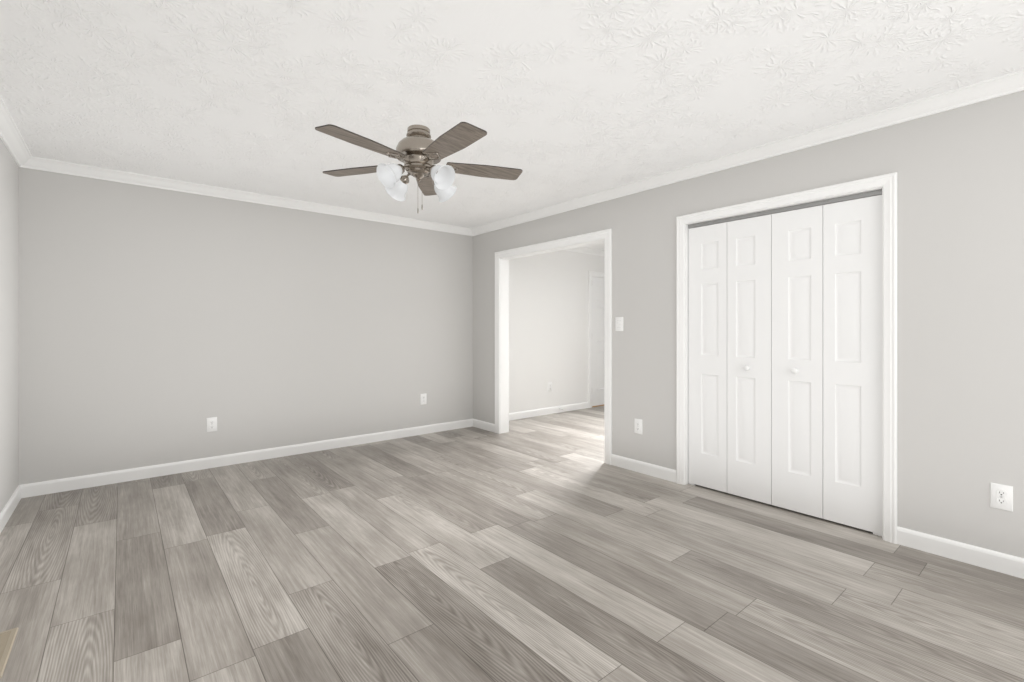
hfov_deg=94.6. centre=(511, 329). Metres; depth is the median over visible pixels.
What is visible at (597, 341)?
hall door
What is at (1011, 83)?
crown molding
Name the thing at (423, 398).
outlet
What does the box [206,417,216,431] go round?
outlet
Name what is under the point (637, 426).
outlet
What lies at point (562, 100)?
ceiling
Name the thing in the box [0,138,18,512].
wall
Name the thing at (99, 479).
baseboard
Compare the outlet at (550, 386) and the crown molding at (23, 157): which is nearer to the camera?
the crown molding at (23, 157)
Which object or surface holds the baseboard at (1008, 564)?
attached to the wall at (959, 309)
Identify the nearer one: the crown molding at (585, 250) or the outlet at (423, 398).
the outlet at (423, 398)
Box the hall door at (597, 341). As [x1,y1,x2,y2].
[592,277,603,405]
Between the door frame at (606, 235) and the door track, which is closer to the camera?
the door track
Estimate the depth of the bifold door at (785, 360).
3.02 m
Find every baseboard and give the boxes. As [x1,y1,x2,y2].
[0,484,23,533]
[24,419,471,497]
[472,419,494,432]
[509,402,588,420]
[611,454,675,482]
[897,526,1023,578]
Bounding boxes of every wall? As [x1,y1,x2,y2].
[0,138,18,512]
[19,167,603,484]
[473,91,1023,557]
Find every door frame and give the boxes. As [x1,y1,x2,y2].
[495,229,611,464]
[588,271,603,407]
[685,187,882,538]
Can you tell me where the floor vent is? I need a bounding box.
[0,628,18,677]
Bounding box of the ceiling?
[0,0,1023,249]
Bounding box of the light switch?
[615,317,622,330]
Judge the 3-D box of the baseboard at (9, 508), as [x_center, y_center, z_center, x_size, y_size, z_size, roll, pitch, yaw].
[-1.267,1.121,0.686,0.014,0.092,6.700,0,0,-40]
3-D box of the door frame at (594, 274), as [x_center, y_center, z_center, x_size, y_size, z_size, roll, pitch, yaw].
[1.511,0.149,7.318,0.970,2.035,0.021,0,0,-40]
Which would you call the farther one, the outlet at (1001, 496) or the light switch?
the light switch
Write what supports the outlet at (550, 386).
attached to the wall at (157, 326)
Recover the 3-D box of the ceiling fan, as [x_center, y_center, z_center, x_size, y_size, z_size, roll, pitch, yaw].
[-0.538,-0.936,2.782,1.246,0.514,1.206,0,0,-40]
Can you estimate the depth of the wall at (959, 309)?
2.49 m
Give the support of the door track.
attached to the wall at (959, 309)
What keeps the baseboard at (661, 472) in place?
attached to the wall at (959, 309)
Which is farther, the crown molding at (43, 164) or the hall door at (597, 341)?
the hall door at (597, 341)
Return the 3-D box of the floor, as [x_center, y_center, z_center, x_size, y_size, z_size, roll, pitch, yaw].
[1.887,1.217,3.295,8.440,0.100,6.940,0,0,-40]
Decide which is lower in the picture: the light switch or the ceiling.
the light switch
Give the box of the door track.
[688,190,881,228]
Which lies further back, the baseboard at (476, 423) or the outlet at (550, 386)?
the outlet at (550, 386)
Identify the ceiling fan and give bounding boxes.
[315,122,522,212]
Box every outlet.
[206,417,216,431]
[420,393,426,404]
[548,382,551,390]
[634,418,641,433]
[990,482,1012,511]
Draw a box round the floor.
[0,405,1023,681]
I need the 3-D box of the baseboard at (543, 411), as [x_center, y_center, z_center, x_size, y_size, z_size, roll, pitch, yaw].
[0.521,1.121,6.217,1.960,0.092,0.455,0,0,-40]
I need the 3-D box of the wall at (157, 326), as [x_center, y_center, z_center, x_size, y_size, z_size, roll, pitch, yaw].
[-0.287,-0.013,5.922,8.440,2.360,0.120,0,0,-40]
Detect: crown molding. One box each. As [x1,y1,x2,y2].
[0,95,35,169]
[36,157,471,235]
[472,70,1023,235]
[566,247,603,255]
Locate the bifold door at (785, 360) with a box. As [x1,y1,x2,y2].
[688,195,881,535]

